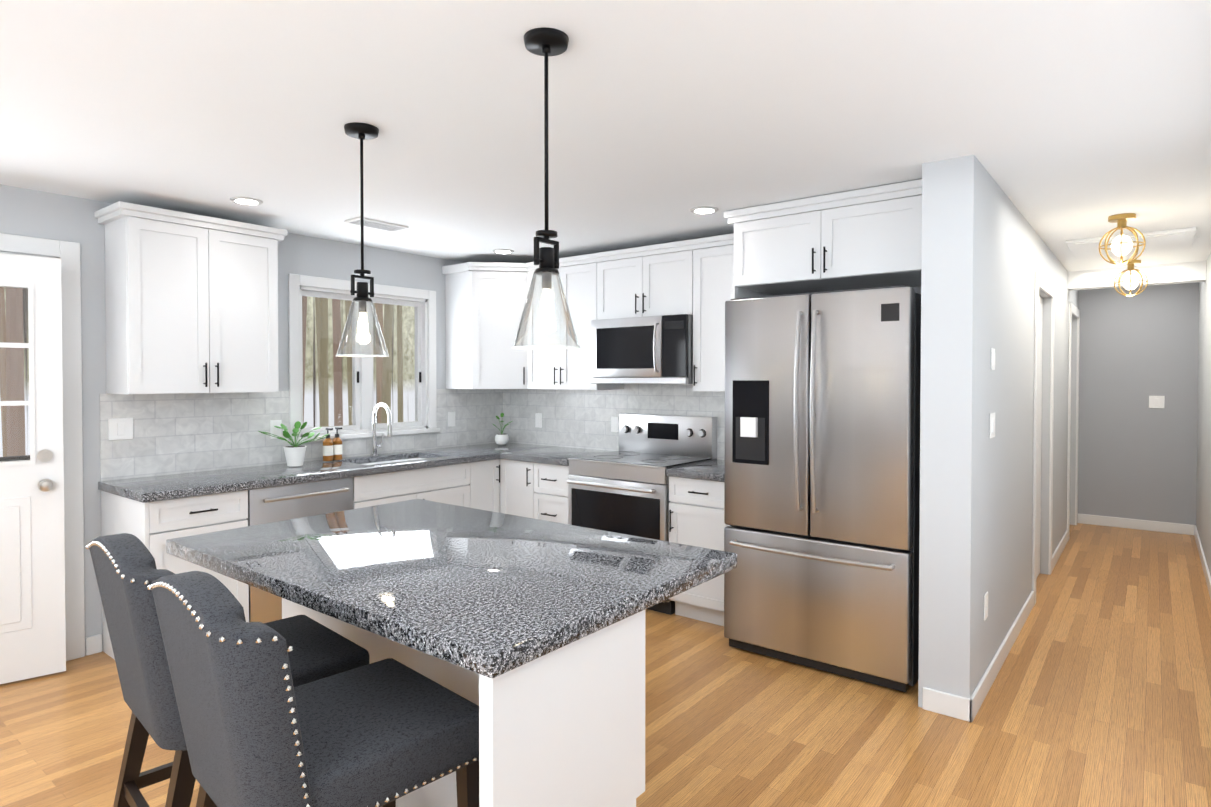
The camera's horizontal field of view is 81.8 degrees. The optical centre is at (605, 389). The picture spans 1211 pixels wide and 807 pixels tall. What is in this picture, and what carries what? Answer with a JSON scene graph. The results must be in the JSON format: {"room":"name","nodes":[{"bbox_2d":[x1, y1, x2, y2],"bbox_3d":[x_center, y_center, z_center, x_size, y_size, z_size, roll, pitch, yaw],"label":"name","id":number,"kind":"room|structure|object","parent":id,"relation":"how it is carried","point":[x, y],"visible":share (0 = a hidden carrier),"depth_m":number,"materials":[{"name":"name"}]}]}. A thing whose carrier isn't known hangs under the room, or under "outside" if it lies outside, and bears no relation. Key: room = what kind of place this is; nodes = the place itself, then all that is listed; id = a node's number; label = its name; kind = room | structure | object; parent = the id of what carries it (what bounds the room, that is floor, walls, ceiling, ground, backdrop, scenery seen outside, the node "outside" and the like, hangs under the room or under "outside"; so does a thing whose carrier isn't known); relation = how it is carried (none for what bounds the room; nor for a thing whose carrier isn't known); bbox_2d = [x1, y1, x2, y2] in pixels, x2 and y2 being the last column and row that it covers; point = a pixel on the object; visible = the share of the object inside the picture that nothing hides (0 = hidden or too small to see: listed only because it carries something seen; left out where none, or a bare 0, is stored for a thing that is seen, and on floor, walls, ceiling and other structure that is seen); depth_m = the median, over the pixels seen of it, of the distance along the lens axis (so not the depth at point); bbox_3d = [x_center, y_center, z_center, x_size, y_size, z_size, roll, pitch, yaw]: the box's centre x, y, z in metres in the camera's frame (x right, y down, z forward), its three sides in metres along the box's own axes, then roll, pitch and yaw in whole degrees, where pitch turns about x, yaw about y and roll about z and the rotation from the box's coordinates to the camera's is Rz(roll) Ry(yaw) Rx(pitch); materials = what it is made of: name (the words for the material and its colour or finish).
{"room":"kitchen","nodes":[
{"label":"kitchen","id":0,"kind":"room"},
{"bbox_2d":[0,184,488,654],"bbox_3d":[-2.782,0.197,3.638,0.150,2.370,6.230,1,1,38],"label":"wall","id":1,"kind":"structure","parent":0,"point":[37,214],"depth_m":3.67,"materials":[{"name":"grey paint"}]},
{"bbox_2d":[0,254,65,683],"bbox_3d":[-2.949,0.374,3.129,0.826,2.008,0.120,-1,1,-38],"label":"entry door","id":2,"kind":"structure","parent":1,"relation":"in","point":[32,599],"depth_m":3.33,"materials":[{"name":"white wood"}]},
{"bbox_2d":[0,233,84,660],"bbox_3d":[-3.078,0.321,3.248,0.168,2.135,1.030,1,1,38],"label":"door frame","id":3,"kind":"structure","parent":1,"relation":"attached to","point":[67,253],"depth_m":3.56,"materials":[{"name":"white wood"}]},
{"bbox_2d":[108,418,132,440],"bbox_3d":[-2.592,0.211,3.736,0.010,0.116,0.115,1,1,38],"label":"outlet","id":4,"kind":"object","parent":1,"relation":"attached to","point":[120,428],"depth_m":3.73,"materials":[{"name":"white plastic"}]},
{"bbox_2d":[102,207,281,393],"bbox_3d":[-2.275,-0.440,3.883,0.326,0.917,0.760,1,1,38],"label":"upper cabinet","id":5,"kind":"object","parent":1,"relation":"attached to","point":[191,303],"depth_m":3.71,"materials":[{"name":"white wood"}]},
{"bbox_2d":[270,420,281,438],"bbox_3d":[-2.075,0.250,4.399,0.008,0.116,0.072,1,1,38],"label":"outlet","id":6,"kind":"object","parent":1,"relation":"attached to","point":[273,430],"depth_m":4.39,"materials":[{"name":"white plastic"}]},
{"bbox_2d":[100,389,502,480],"bbox_3d":[-1.763,0.234,4.808,0.008,0.460,2.889,1,1,38],"label":"backsplash","id":7,"kind":"structure","parent":1,"relation":"attached to","point":[184,433],"depth_m":4.16,"materials":[{"name":"tile"}]},
{"bbox_2d":[288,273,439,442],"bbox_3d":[-1.698,-0.208,4.948,0.170,1.080,1.180,1,1,38],"label":"window","id":8,"kind":"structure","parent":1,"relation":"in","point":[362,386],"depth_m":4.93,"materials":[{"name":"white wood"}]},
{"bbox_2d":[448,412,454,426],"bbox_3d":[-1.211,0.233,5.500,0.008,0.116,0.072,1,1,38],"label":"outlet","id":9,"kind":"object","parent":1,"relation":"attached to","point":[451,415],"depth_m":5.49,"materials":[{"name":"white plastic"}]},
{"bbox_2d":[0,523,1210,806],"bbox_3d":[0.434,1.429,3.847,5.275,0.100,10.800,1,1,38],"label":"floor","id":10,"kind":"structure","parent":0,"point":[1098,693],"depth_m":2.93,"materials":[{"name":"brown wood"}]},
{"bbox_2d":[101,491,248,659],"bbox_3d":[-2.269,0.952,3.685,0.605,0.860,0.480,1,1,38],"label":"base cabinet","id":11,"kind":"object","parent":10,"relation":"on","point":[156,513],"depth_m":3.49,"materials":[{"name":"white wood"}]},
{"bbox_2d":[98,443,541,502],"bbox_3d":[-1.520,0.490,4.606,0.629,0.044,2.896,1,1,38],"label":"countertop","id":12,"kind":"structure","parent":11,"relation":"on","point":[152,489],"depth_m":3.97,"materials":[{"name":"grey stone"}]},
{"bbox_2d":[259,421,330,465],"bbox_3d":[-1.923,0.334,4.320,0.288,0.274,0.391,1,1,38],"label":"potted plant","id":13,"kind":"object","parent":12,"relation":"on","point":[295,455],"visible":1,"depth_m":4.30,"materials":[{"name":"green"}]},
{"bbox_2d":[323,427,341,460],"bbox_3d":[-1.796,0.359,4.613,0.080,0.215,0.141,0,1,27],"label":"soap bottles","id":14,"kind":"object","parent":12,"relation":"on","point":[332,450],"visible":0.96,"depth_m":4.58,"materials":[{"name":"orange glass"}]},
{"bbox_2d":[370,403,391,455],"bbox_3d":[-1.536,0.276,4.862,0.227,0.372,0.109,1,1,38],"label":"faucet","id":15,"kind":"object","parent":12,"relation":"on","point":[374,446],"visible":1,"depth_m":4.88,"materials":[{"name":"silver metal"}]},
{"bbox_2d":[493,413,512,444],"bbox_3d":[-0.834,0.319,5.657,0.139,0.261,0.125,-1,1,-34],"label":"potted plant","id":16,"kind":"object","parent":12,"relation":"on","point":[501,439],"visible":1,"depth_m":5.62,"materials":[{"name":"white"}]},
{"bbox_2d":[86,533,368,806],"bbox_3d":[-1.047,0.889,1.963,0.521,1.040,0.609,1,1,44],"label":"stool","id":17,"kind":"object","parent":10,"relation":"on","point":[127,572],"visible":0.58,"depth_m":1.74,"materials":[{"name":"fabric"}]},
{"bbox_2d":[247,477,352,622],"bbox_3d":[-1.903,0.946,4.097,0.640,0.851,0.612,1,1,38],"label":"dishwasher","id":18,"kind":"object","parent":10,"relation":"on","point":[277,503],"visible":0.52,"depth_m":3.83,"materials":[{"name":"grey"}]},
{"bbox_2d":[147,571,478,806],"bbox_3d":[-0.645,0.894,1.602,0.521,1.040,0.609,1,1,44],"label":"stool","id":19,"kind":"object","parent":10,"relation":"on","point":[259,730],"visible":1,"depth_m":1.42,"materials":[{"name":"fabric"}]},
{"bbox_2d":[298,455,461,508],"bbox_3d":[-1.443,0.936,4.737,0.605,0.860,0.956,1,1,38],"label":"base cabinet","id":20,"kind":"object","parent":10,"relation":"on","point":[436,484],"depth_m":4.52,"materials":[{"name":"white wood"}]},
{"bbox_2d":[282,603,644,806],"bbox_3d":[-0.521,0.978,2.267,1.546,0.853,1.008,1,1,38],"label":"kitchen island","id":21,"kind":"object","parent":10,"relation":"on","point":[567,729],"depth_m":1.62,"materials":[{"name":"wood"}]},
{"bbox_2d":[166,499,736,682],"bbox_3d":[-0.533,0.528,2.252,1.595,0.047,1.020,1,1,38],"label":"island countertop","id":22,"kind":"structure","parent":21,"relation":"on","point":[488,595],"depth_m":1.96,"materials":[{"name":"grey stone"}]},
{"bbox_2d":[462,455,501,511],"bbox_3d":[-1.088,0.929,5.142,0.663,0.860,0.345,1,1,38],"label":"base cabinet","id":23,"kind":"object","parent":10,"relation":"on","point":[479,476],"depth_m":4.96,"materials":[{"name":"white wood"}]},
{"bbox_2d":[498,459,533,518],"bbox_3d":[-0.471,0.928,5.215,0.349,0.860,0.664,1,1,38],"label":"base cabinet","id":24,"kind":"object","parent":10,"relation":"on","point":[515,476],"depth_m":5.00,"materials":[{"name":"white wood"}]},
{"bbox_2d":[498,447,611,466],"bbox_3d":[-0.317,0.482,5.103,0.651,0.044,0.629,1,1,38],"label":"countertop","id":25,"kind":"structure","parent":24,"relation":"on","point":[556,456],"depth_m":4.99,"materials":[{"name":"grey stone"}]},
{"bbox_2d":[534,463,569,523],"bbox_3d":[-0.206,0.931,5.044,0.394,0.860,0.606,1,1,38],"label":"base cabinet","id":26,"kind":"object","parent":10,"relation":"on","point":[550,483],"depth_m":4.79,"materials":[{"name":"white wood"}]},
{"bbox_2d":[567,413,716,614],"bbox_3d":[0.228,0.774,4.640,0.776,1.185,0.703,1,1,38],"label":"range","id":27,"kind":"object","parent":10,"relation":"on","point":[624,489],"visible":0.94,"depth_m":4.52,"materials":[{"name":"silver metal"}]},
{"bbox_2d":[669,479,728,625],"bbox_3d":[0.741,0.943,4.301,0.443,0.860,0.606,1,1,38],"label":"base cabinet","id":28,"kind":"object","parent":10,"relation":"on","point":[696,506],"depth_m":4.08,"materials":[{"name":"white wood"}]},
{"bbox_2d":[666,460,723,482],"bbox_3d":[0.730,0.495,4.282,0.441,0.044,0.629,1,1,38],"label":"countertop","id":29,"kind":"structure","parent":28,"relation":"on","point":[712,471],"depth_m":4.11,"materials":[{"name":"grey stone"}]},
{"bbox_2d":[724,285,920,691],"bbox_3d":[1.220,0.451,3.706,0.938,1.860,0.886,1,1,38],"label":"refrigerator","id":30,"kind":"object","parent":10,"relation":"on","point":[822,470],"visible":1,"depth_m":3.35,"materials":[{"name":"grey metal"}]},
{"bbox_2d":[0,0,1210,271],"bbox_3d":[0.434,-1.040,3.808,5.275,0.100,10.800,1,1,38],"label":"ceiling","id":31,"kind":"structure","parent":0,"point":[1062,120],"depth_m":2.44,"materials":[{"name":"white paint"}]},
{"bbox_2d":[230,197,262,204],"bbox_3d":[-1.874,-0.983,3.650,0.155,0.009,0.155,0,1,-7],"label":"recessed light","id":32,"kind":"object","parent":31,"relation":"in","point":[240,200],"depth_m":3.63,"materials":[{"name":"grey plastic"}]},
{"bbox_2d":[336,122,388,356],"bbox_3d":[-0.907,-0.548,2.605,0.188,0.846,0.188,1,1,38],"label":"pendant light","id":33,"kind":"object","parent":31,"relation":"hanging from","point":[361,132],"visible":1,"depth_m":2.60,"materials":[{"name":"clear glass"}]},
{"bbox_2d":[344,217,408,231],"bbox_3d":[-1.370,-0.990,4.195,0.160,0.013,0.340,1,1,38],"label":"ceiling vent","id":34,"kind":"object","parent":31,"relation":"in","point":[381,225],"visible":0.96,"depth_m":4.17,"materials":[{"name":"white metal"}]},
{"bbox_2d":[492,249,513,253],"bbox_3d":[-0.745,-1.006,5.089,0.155,0.009,0.155,0,1,-7],"label":"recessed light","id":35,"kind":"object","parent":31,"relation":"in","point":[502,251],"depth_m":5.06,"materials":[{"name":"grey plastic"}]},
{"bbox_2d":[512,27,580,349],"bbox_3d":[-0.162,-0.537,1.919,0.188,0.846,0.188,1,1,38],"label":"pendant light","id":36,"kind":"object","parent":31,"relation":"hanging from","point":[545,42],"visible":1,"depth_m":1.91,"materials":[{"name":"clear glass"}]},
{"bbox_2d":[690,206,718,213],"bbox_3d":[0.545,-0.986,3.849,0.155,0.009,0.155,0,1,-7],"label":"recessed light","id":37,"kind":"object","parent":31,"relation":"in","point":[695,210],"depth_m":3.83,"materials":[{"name":"grey plastic"}]},
{"bbox_2d":[1098,213,1145,264],"bbox_3d":[2.952,-0.854,3.995,0.218,0.278,0.218,1,1,38],"label":"hall ceiling light","id":38,"kind":"object","parent":31,"relation":"attached to","point":[1121,244],"visible":1,"depth_m":3.97,"materials":[{"name":"gold metal"}]},
{"bbox_2d":[1114,260,1147,295],"bbox_3d":[4.156,-0.878,5.529,0.218,0.278,0.218,1,1,38],"label":"hall ceiling light","id":39,"kind":"object","parent":31,"relation":"attached to","point":[1130,282],"visible":1,"depth_m":5.51,"materials":[{"name":"gold metal"}]},
{"bbox_2d":[1066,227,1196,257],"bbox_3d":[3.595,-0.993,4.792,0.675,0.026,0.750,1,1,38],"label":"ceiling hatch","id":40,"kind":"object","parent":31,"relation":"attached to","point":[1174,239],"visible":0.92,"depth_m":4.68,"materials":[{"name":"white"}]},
{"bbox_2d":[1068,261,1205,290],"bbox_3d":[4.431,-0.947,5.859,0.913,0.149,0.160,1,1,38],"label":"ceiling beam","id":41,"kind":"structure","parent":31,"relation":"attached to","point":[1179,273],"depth_m":5.75,"materials":[{"name":"white paint"}]},
{"bbox_2d":[520,287,920,459],"bbox_3d":[0.562,0.178,4.896,3.558,2.370,0.120,1,1,38],"label":"wall","id":42,"kind":"structure","parent":0,"point":[917,290],"depth_m":3.89,"materials":[{"name":"grey paint"}]},
{"bbox_2d":[442,262,529,388],"bbox_3d":[-0.803,-0.482,5.484,0.664,0.950,0.619,1,1,38],"label":"upper cabinet","id":43,"kind":"object","parent":42,"relation":"attached to","point":[485,301],"depth_m":5.28,"materials":[{"name":"white wood"}]},
{"bbox_2d":[535,413,541,427],"bbox_3d":[-0.544,0.250,5.673,0.072,0.116,0.008,1,1,38],"label":"outlet","id":44,"kind":"object","parent":42,"relation":"attached to","point":[538,416],"depth_m":5.67,"materials":[{"name":"white plastic"}]},
{"bbox_2d":[530,256,573,388],"bbox_3d":[-0.364,-0.479,5.303,0.432,0.950,0.363,1,1,38],"label":"upper cabinet","id":45,"kind":"object","parent":42,"relation":"attached to","point":[539,358],"depth_m":5.23,"materials":[{"name":"white wood"}]},
{"bbox_2d":[550,255,623,389],"bbox_3d":[-0.127,-0.459,5.117,0.397,0.917,0.363,1,1,38],"label":"upper cabinet","id":46,"kind":"object","parent":42,"relation":"attached to","point":[570,369],"depth_m":5.00,"materials":[{"name":"white wood"}]},
{"bbox_2d":[503,384,724,459],"bbox_3d":[0.114,0.198,5.167,2.503,0.520,0.008,1,1,38],"label":"backsplash","id":47,"kind":"structure","parent":42,"relation":"attached to","point":[576,418],"depth_m":5.33,"materials":[{"name":"tile"}]},
{"bbox_2d":[611,416,618,431],"bbox_3d":[0.070,0.258,5.191,0.072,0.116,0.008,1,1,38],"label":"outlet","id":48,"kind":"object","parent":42,"relation":"attached to","point":[614,420],"depth_m":5.19,"materials":[{"name":"white plastic"}]},
{"bbox_2d":[598,243,693,319],"bbox_3d":[0.345,-0.696,4.765,0.772,0.432,0.328,1,1,38],"label":"upper cabinet","id":49,"kind":"object","parent":42,"relation":"attached to","point":[655,281],"depth_m":4.61,"materials":[{"name":"white wood"}]},
{"bbox_2d":[591,314,692,383],"bbox_3d":[0.307,-0.258,4.724,0.766,0.437,0.446,1,1,38],"label":"over-the-range microwave","id":50,"kind":"object","parent":49,"relation":"attached to","point":[648,350],"visible":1,"depth_m":4.55,"materials":[{"name":"silver metal"}]},
{"bbox_2d":[693,239,730,391],"bbox_3d":[0.825,-0.448,4.392,0.445,0.917,0.328,1,1,38],"label":"upper cabinet","id":51,"kind":"object","parent":42,"relation":"attached to","point":[711,256],"depth_m":4.33,"materials":[{"name":"white wood"}]},
{"bbox_2d":[730,183,921,294],"bbox_3d":[1.317,-0.760,3.806,1.041,0.380,0.641,1,1,38],"label":"upper cabinet","id":52,"kind":"object","parent":42,"relation":"attached to","point":[873,239],"depth_m":3.56,"materials":[{"name":"white wood"}]},
{"bbox_2d":[918,155,1078,707],"bbox_3d":[3.074,0.175,5.051,0.202,2.370,5.255,1,1,38],"label":"wall","id":53,"kind":"structure","parent":0,"point":[966,327],"depth_m":3.06,"materials":[{"name":"grey paint"}]},
{"bbox_2d":[984,591,987,620],"bbox_3d":[1.742,0.989,3.195,0.008,0.116,0.072,1,1,38],"label":"outlet","id":54,"kind":"object","parent":53,"relation":"attached to","point":[986,595],"depth_m":3.18,"materials":[{"name":"white plastic"}]},
{"bbox_2d":[989,413,994,437],"bbox_3d":[1.817,0.168,3.276,0.010,0.116,0.115,1,1,38],"label":"light switch","id":55,"kind":"object","parent":53,"relation":"attached to","point":[992,415],"depth_m":3.26,"materials":[{"name":"white plastic"}]},
{"bbox_2d":[991,348,994,369],"bbox_3d":[1.817,-0.142,3.271,0.010,0.100,0.070,1,1,38],"label":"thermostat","id":56,"kind":"object","parent":53,"relation":"attached to","point":[992,350],"depth_m":3.25,"materials":[{"name":"white plastic"}]},
{"bbox_2d":[961,591,1033,721],"bbox_3d":[2.118,1.334,3.675,0.013,0.095,1.909,1,1,38],"label":"baseboard","id":57,"kind":"structure","parent":53,"relation":"attached to","point":[970,707],"depth_m":3.33,"materials":[{"name":"white wood"}]},
{"bbox_2d":[1036,296,1042,578],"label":"doors","id":58,"kind":"structure","parent":53,"relation":"in","point":[1039,433],"depth_m":5.03,"materials":[{"name":"white wood"}]},
{"bbox_2d":[1032,271,1054,604],"bbox_3d":[3.010,0.307,4.795,0.015,2.115,0.970,1,1,38],"label":"door frame","id":59,"kind":"structure","parent":53,"relation":"attached to","point":[1042,283],"depth_m":4.46,"materials":[{"name":"white wood"}]},
{"bbox_2d":[1052,530,1067,570],"bbox_3d":[3.704,1.303,5.696,0.013,0.095,1.270,1,1,38],"label":"baseboard","id":60,"kind":"structure","parent":53,"relation":"attached to","point":[1060,547],"depth_m":5.62,"materials":[{"name":"white wood"}]},
{"bbox_2d":[1067,302,1079,540],"bbox_3d":[4.384,0.279,6.545,0.015,2.115,0.920,1,1,38],"label":"door frame","id":61,"kind":"structure","parent":53,"relation":"attached to","point":[1073,310],"depth_m":6.24,"materials":[{"name":"white wood"}]},
{"bbox_2d":[1077,282,1198,524],"bbox_3d":[5.098,0.149,6.726,0.915,2.370,0.120,1,1,38],"label":"wall","id":62,"kind":"structure","parent":0,"point":[1137,457],"depth_m":6.66,"materials":[{"name":"grey paint"}]},
{"bbox_2d":[1078,514,1192,534],"bbox_3d":[5.050,1.287,6.695,0.870,0.095,0.016,1,1,38],"label":"baseboard","id":63,"kind":"structure","parent":62,"relation":"attached to","point":[1177,528],"depth_m":6.67,"materials":[{"name":"white wood"}]},
{"bbox_2d":[1149,396,1164,407],"bbox_3d":[5.186,0.116,6.574,0.115,0.116,0.010,1,1,38],"label":"light switch","id":64,"kind":"object","parent":62,"relation":"attached to","point":[1154,401],"depth_m":6.57,"materials":[{"name":"white plastic"}]},
{"bbox_2d":[1196,252,1210,575],"bbox_3d":[2.310,0.218,2.336,0.120,2.370,10.470,1,1,38],"label":"wall","id":65,"kind":"structure","parent":0,"point":[1203,511],"depth_m":5.49,"materials":[{"name":"grey paint"}]},
{"bbox_2d":[1189,525,1210,598],"bbox_3d":[4.639,1.307,5.432,0.016,0.095,2.509,1,1,38],"label":"baseboard","id":66,"kind":"structure","parent":65,"relation":"attached to","point":[1199,546],"depth_m":5.30,"materials":[{"name":"white wood"}]},
{"label":"outside","id":67,"kind":"structure","parent":0,"visible":0},
{"bbox_2d":[0,287,414,456],"bbox_3d":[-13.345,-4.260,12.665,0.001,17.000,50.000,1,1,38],"label":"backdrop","id":68,"kind":"structure","parent":67,"point":[311,313],"depth_m":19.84,"materials":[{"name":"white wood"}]},
{"bbox_3d":[-9.230,2.730,7.003,13.600,1.600,50.000,1,1,38],"label":"snow","id":69,"kind":"object","parent":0,"visible":0},
{"bbox_2d":[0,287,402,456],"bbox_3d":[-9.054,-1.952,9.094,9.306,11.508,17.752,1,1,38],"label":"trees","id":70,"kind":"object","parent":69,"relation":"on","point":[10,448],"depth_m":11.41,"materials":[{"name":"brown plant"}]},
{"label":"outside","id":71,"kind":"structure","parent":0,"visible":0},
{"bbox_2d":[0,455,29,460],"bbox_3d":[-4.298,0.991,3.104,1.540,1.040,4.000,1,1,38],"label":"rail","id":72,"kind":"object","parent":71,"point":[15,458],"depth_m":4.66,"materials":[{"name":"grey"}]}
]}

